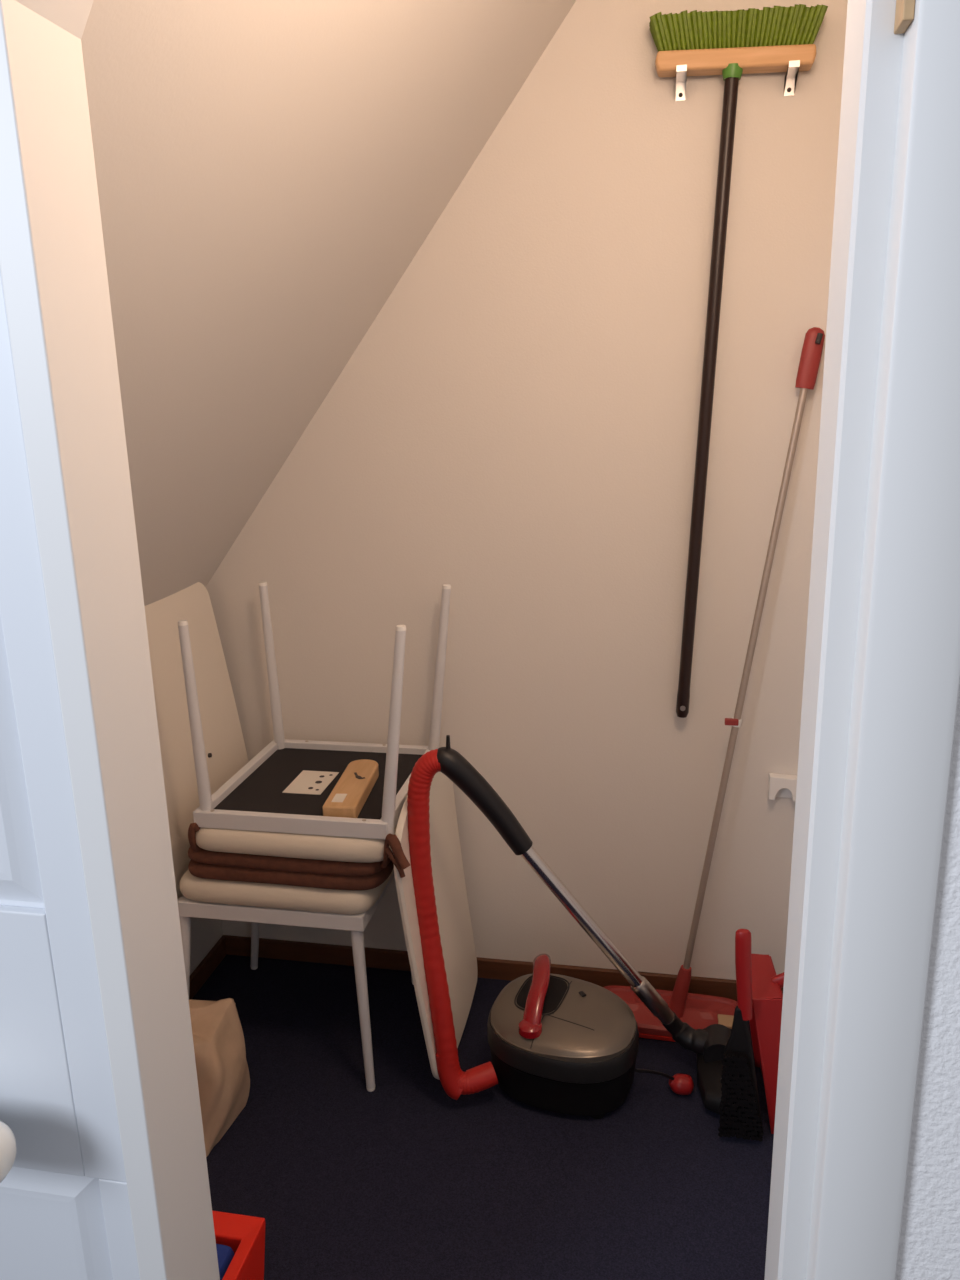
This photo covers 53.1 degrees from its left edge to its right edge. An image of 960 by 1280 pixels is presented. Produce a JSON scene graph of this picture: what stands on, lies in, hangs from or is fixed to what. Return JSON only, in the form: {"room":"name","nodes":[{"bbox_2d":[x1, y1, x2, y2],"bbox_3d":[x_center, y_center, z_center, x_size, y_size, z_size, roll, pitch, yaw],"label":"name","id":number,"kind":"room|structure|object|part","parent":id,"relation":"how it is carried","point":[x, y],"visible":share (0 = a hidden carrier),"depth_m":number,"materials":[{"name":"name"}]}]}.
{"room":"storage closet","nodes":[
{"label":"storage closet","id":0,"kind":"room"},
{"bbox_2d":[190,917,222,974],"bbox_3d":[-0.892,0.571,1.913,0.080,0.976,1.380,1,15,11],"label":"wall","id":1,"kind":"structure","parent":0,"point":[205,933],"depth_m":2.55,"materials":[{"name":"white paint"}]},
{"bbox_2d":[189,937,225,999],"bbox_3d":[-0.832,1.012,2.042,0.013,0.055,1.307,1,15,11],"label":"baseboard","id":2,"kind":"structure","parent":1,"relation":"attached to","point":[203,971],"depth_m":2.55,"materials":[{"name":"brown wood"}]},
{"bbox_2d":[81,0,575,605],"bbox_3d":[-0.333,-0.655,1.502,1.207,1.710,1.340,1,15,11],"label":"ceiling","id":3,"kind":"structure","parent":0,"point":[269,173],"depth_m":1.48,"materials":[{"name":"white paint"}]},
{"bbox_2d":[192,954,773,1279],"bbox_3d":[-0.181,1.496,0.324,5.600,0.050,4.800,1,15,11],"label":"floor","id":4,"kind":"structure","parent":0,"point":[401,1179],"depth_m":1.93,"materials":[{"name":"blue carpet"}]},
{"bbox_2d":[189,998,249,1156],"bbox_3d":[-0.635,0.907,2.026,0.263,0.258,0.231,1,15,11],"label":"canvas bag","id":5,"kind":"object","parent":4,"relation":"on","point":[223,1077],"visible":0.44,"depth_m":1.99,"materials":[{"name":"beige fabric"}]},
{"bbox_2d":[212,1210,265,1279],"bbox_3d":[-0.531,1.045,1.456,0.372,0.268,0.208,1,15,11],"label":"storage box","id":6,"kind":"object","parent":4,"relation":"on","point":[245,1234],"visible":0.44,"depth_m":1.46,"materials":[{"name":"red plastic"}]},
{"bbox_2d":[216,1244,233,1279],"bbox_3d":[-0.542,1.001,1.447,0.341,0.163,0.125,1,15,11],"label":"folded cloth","id":7,"kind":"object","parent":6,"relation":"in","point":[225,1254],"visible":0.17,"depth_m":1.43,"materials":[{"name":"blue fabric"}]},
{"bbox_2d":[144,582,413,1091],"bbox_3d":[-0.455,0.427,2.242,0.549,1.070,0.492,1,15,11],"label":"dining chair","id":8,"kind":"object","parent":4,"relation":"on","point":[225,749],"visible":0.41,"depth_m":2.14,"materials":[{"name":"white"}]},
{"bbox_3d":[-0.668,0.777,2.165,0.067,0.431,0.026,1,15,11],"label":"leg","id":9,"kind":"part","parent":8,"relation":"part of","materials":[{"name":"white"}]},
{"bbox_3d":[-0.684,0.237,2.237,0.091,0.690,0.492,1,15,11],"label":"backrest","id":10,"kind":"part","parent":8,"relation":"part of","materials":[{"name":"beige paint"}]},
{"bbox_3d":[-0.594,0.677,2.546,0.067,0.431,0.026,1,15,11],"label":"leg","id":11,"kind":"part","parent":8,"relation":"part of","materials":[{"name":"white"}]},
{"bbox_3d":[-0.411,0.537,2.263,0.420,0.035,0.440,1,15,11],"label":"seat frame","id":12,"kind":"part","parent":8,"relation":"part of","materials":[{"name":"white"}]},
{"bbox_2d":[188,860,393,890],"bbox_3d":[-0.380,0.446,2.229,0.445,0.040,0.455,1,15,11],"label":"seat cushion","id":13,"kind":"object","parent":8,"relation":"on","point":[200,870],"visible":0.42,"depth_m":2.02,"materials":[{"name":"brown fabric"}]},
{"bbox_2d":[188,823,409,877],"bbox_3d":[-0.346,0.380,2.178,0.514,0.116,0.495,1,15,11],"label":"seat cushion","id":14,"kind":"object","parent":13,"relation":"on","point":[195,853],"visible":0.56,"depth_m":1.99,"materials":[{"name":"brown fabric"}]},
{"bbox_2d":[178,581,477,1079],"bbox_3d":[-0.312,0.411,2.191,0.542,1.019,0.492,1,15,11],"label":"dining chair","id":15,"kind":"object","parent":14,"relation":"on","point":[272,806],"visible":0.77,"depth_m":2.09,"materials":[{"name":"white"}]},
{"bbox_3d":[-0.582,0.176,1.972,0.034,0.430,0.026,1,15,11],"label":"leg","id":16,"kind":"part","parent":15,"relation":"part of","materials":[{"name":"white"}]},
{"bbox_3d":[-0.508,0.076,2.352,0.034,0.430,0.026,1,15,11],"label":"leg","id":17,"kind":"part","parent":15,"relation":"part of","materials":[{"name":"white metal"}]},
{"bbox_3d":[-0.352,0.326,2.177,0.420,0.035,0.440,1,15,11],"label":"seat frame","id":18,"kind":"part","parent":15,"relation":"part of","materials":[{"name":"white"}]},
{"bbox_2d":[322,759,378,817],"bbox_3d":[-0.277,0.324,2.101,0.070,0.035,0.264,0,15,6],"label":"wooden box","id":19,"kind":"object","parent":15,"relation":"on","point":[348,797],"visible":0.94,"depth_m":2.06,"materials":[{"name":"brown wood"}]},
{"bbox_3d":[-0.170,0.186,1.894,0.067,0.431,0.026,1,15,11],"label":"leg","id":20,"kind":"part","parent":15,"relation":"part of","materials":[{"name":"white"}]},
{"bbox_3d":[-0.083,0.601,2.197,0.084,0.639,0.492,1,15,11],"label":"backrest","id":21,"kind":"part","parent":15,"relation":"part of","materials":[{"name":"beige paint"}]},
{"bbox_3d":[-0.096,0.086,2.274,0.067,0.431,0.026,1,15,11],"label":"leg","id":22,"kind":"part","parent":15,"relation":"part of","materials":[{"name":"white"}]},
{"bbox_3d":[-0.255,0.787,2.088,0.034,0.430,0.026,1,15,11],"label":"leg","id":23,"kind":"part","parent":8,"relation":"part of","materials":[{"name":"white metal"}]},
{"bbox_2d":[407,735,731,1118],"bbox_3d":[0.232,0.582,2.047,0.745,0.838,0.284,0,15,5],"label":"vacuum cleaner","id":24,"kind":"object","parent":4,"relation":"on","point":[563,1044],"visible":1,"depth_m":2.03,"materials":[{"name":"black plastic"}]},
{"bbox_3d":[0.009,0.330,1.956,0.196,0.242,0.053,-2,15,-3],"label":"hose handle","id":25,"kind":"part","parent":24,"relation":"part of","materials":[{"name":"black plastic"}]},
{"bbox_3d":[0.129,0.770,2.123,0.051,0.087,0.213,1,15,11],"label":"carrying handle","id":26,"kind":"part","parent":24,"relation":"part of","materials":[{"name":"red plastic"}]},
{"bbox_3d":[0.182,0.819,2.107,0.317,0.059,0.254,1,15,11],"label":"lid","id":27,"kind":"part","parent":24,"relation":"part of","materials":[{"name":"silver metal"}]},
{"bbox_2d":[603,327,824,1041],"bbox_3d":[0.491,0.150,2.145,0.455,1.614,0.183,1,15,11],"label":"mop","id":28,"kind":"object","parent":4,"relation":"on","point":[699,1011],"visible":0.58,"depth_m":2.22,"materials":[{"name":"silver metal"}]},
{"bbox_3d":[0.460,0.907,2.341,0.358,0.028,0.162,1,15,11],"label":"mop plate","id":29,"kind":"part","parent":28,"relation":"part of","materials":[{"name":"red plastic"}]},
{"bbox_2d":[669,965,690,1017],"bbox_3d":[0.481,0.848,2.318,0.057,0.126,0.038,-11,17,-33],"label":"socket","id":30,"kind":"object","parent":28,"relation":"attached to","point":[678,1004],"depth_m":2.31,"materials":[{"name":"red plastic"}]},
{"bbox_3d":[0.567,0.185,2.164,0.030,0.014,0.012,1,15,11],"label":"lock lever","id":31,"kind":"part","parent":28,"relation":"part of","materials":[{"name":"red plastic"}]},
{"bbox_2d":[718,929,763,1141],"bbox_3d":[0.531,0.795,1.919,0.093,0.465,0.044,1,15,11],"label":"brush","id":32,"kind":"object","parent":4,"relation":"on","point":[739,1107],"visible":1,"depth_m":1.93,"materials":[{"name":"black plastic"}]},
{"bbox_3d":[0.522,0.662,1.898,0.041,0.197,0.020,1,15,11],"label":"handle","id":33,"kind":"part","parent":32,"relation":"part of","materials":[{"name":"red plastic"}]},
{"bbox_2d":[749,954,783,1133],"bbox_3d":[0.616,0.831,2.042,0.121,0.342,0.208,1,15,11],"label":"dustpan","id":34,"kind":"object","parent":4,"relation":"on","point":[767,996],"visible":0.71,"depth_m":1.96,"materials":[{"name":"red plastic"}]},
{"bbox_3d":[0.636,0.698,1.985,0.066,0.056,0.019,0,15,6],"label":"handle","id":35,"kind":"part","parent":34,"relation":"part of","materials":[{"name":"red plastic"}]},
{"bbox_2d":[206,0,847,979],"bbox_3d":[0.007,-0.358,2.261,1.610,2.560,0.080,1,15,11],"label":"wall","id":36,"kind":"structure","parent":0,"point":[514,428],"depth_m":2.21,"materials":[{"name":"white paint"}]},
{"bbox_2d":[222,935,782,1000],"bbox_3d":[0.026,0.866,2.531,1.510,0.055,0.013,1,15,11],"label":"baseboard","id":37,"kind":"structure","parent":36,"relation":"attached to","point":[489,968],"depth_m":2.53,"materials":[{"name":"brown wood"}]},
{"bbox_2d":[676,65,686,100],"bbox_3d":[0.400,-1.106,1.907,0.020,0.044,0.073,1,15,11],"label":"wall hook","id":38,"kind":"object","parent":36,"relation":"attached to","point":[681,70],"visible":1,"depth_m":1.94,"materials":[{"name":"silver metal"}]},
{"bbox_2d":[649,4,827,717],"bbox_3d":[0.511,-0.516,2.032,0.333,1.444,0.076,1,15,11],"label":"broom","id":39,"kind":"object","parent":38,"relation":"hanging from","point":[731,44],"visible":1,"depth_m":1.87,"materials":[{"name":"brown wood"}]},
{"bbox_3d":[0.482,-0.463,2.058,0.086,1.330,0.029,6,16,25],"label":"handle","id":40,"kind":"part","parent":39,"relation":"part of","materials":[{"name":"brown metal"}]},
{"bbox_2d":[722,63,742,80],"bbox_3d":[0.493,-1.109,1.877,0.039,0.024,0.039,1,15,11],"label":"socket","id":41,"kind":"object","parent":39,"relation":"attached to","point":[730,71],"depth_m":1.86,"materials":[{"name":"green plastic"}]},
{"bbox_2d":[768,773,796,800],"bbox_3d":[0.713,0.345,2.251,0.069,0.061,0.030,1,15,11],"label":"clip","id":42,"kind":"object","parent":36,"relation":"attached to","point":[779,785],"visible":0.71,"depth_m":2.24,"materials":[{"name":"white plastic"}]},
{"bbox_3d":[0.715,0.345,2.264,0.062,0.056,0.005,1,15,11],"label":"wall plate","id":43,"kind":"part","parent":42,"relation":"part of","materials":[{"name":"white plastic"}]},
{"bbox_2d":[784,60,799,95],"bbox_3d":[0.607,-1.094,1.870,0.020,0.042,0.073,1,15,11],"label":"wall hook","id":44,"kind":"object","parent":36,"relation":"attached to","point":[790,80],"visible":1,"depth_m":1.89,"materials":[{"name":"silver metal"}]},
{"bbox_2d":[896,687,959,1279],"bbox_3d":[1.346,-0.025,0.577,1.969,2.700,0.052,1,15,11],"label":"wall","id":45,"kind":"structure","parent":0,"point":[929,1245],"depth_m":0.85,"materials":[{"name":"white paint"}]},
{"bbox_2d":[806,0,959,1279],"bbox_3d":[0.341,0.071,0.775,0.074,2.460,0.035,1,15,11],"label":"trim","id":46,"kind":"structure","parent":45,"relation":"attached to","point":[906,680],"depth_m":0.76,"materials":[{"name":"white paint"}]},
{"bbox_3d":[0.062,-0.070,0.863,4.600,2.700,0.062,1,15,11],"label":"wall","id":47,"kind":"structure","parent":0,"visible":0},
{"bbox_2d":[0,269,139,1279],"bbox_3d":[-0.779,0.270,1.000,0.774,1.990,0.154,1,15,11],"label":"door","id":48,"kind":"structure","parent":47,"relation":"in","point":[65,1213],"depth_m":0.99,"materials":[{"name":"white paint"}]},
{"bbox_3d":[-0.569,0.523,0.985,0.187,0.077,0.075,1,15,11],"label":"handle","id":49,"kind":"part","parent":48,"relation":"part of","materials":[{"name":"white ceramic"}]},
{"bbox_3d":[-0.756,-0.149,0.932,0.615,0.857,0.010,1,15,11],"label":"raised panel","id":50,"kind":"part","parent":48,"relation":"part of","materials":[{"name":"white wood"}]},
{"bbox_3d":[-0.726,0.829,1.184,0.630,0.506,0.010,1,15,11],"label":"raised panel","id":51,"kind":"part","parent":48,"relation":"part of","materials":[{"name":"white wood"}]},
{"bbox_2d":[0,0,219,1279],"bbox_3d":[-0.199,0.074,0.930,0.381,2.400,0.111,1,15,11],"label":"trim","id":52,"kind":"structure","parent":47,"relation":"attached to","point":[53,268],"depth_m":0.91,"materials":[{"name":"white paint"}]},
{"bbox_2d":[764,0,903,1279],"bbox_3d":[0.373,0.086,0.834,0.170,2.400,0.088,1,15,11],"label":"trim","id":53,"kind":"structure","parent":47,"relation":"attached to","point":[873,54],"depth_m":0.79,"materials":[{"name":"white paint"}]},
{"bbox_2d":[894,0,914,33],"bbox_3d":[0.286,-0.572,0.617,0.007,0.315,0.028,1,15,11],"label":"wooden strip","id":54,"kind":"object","parent":47,"relation":"attached to","point":[904,12],"visible":1,"depth_m":0.65,"materials":[{"name":"beige wood"}]}
]}

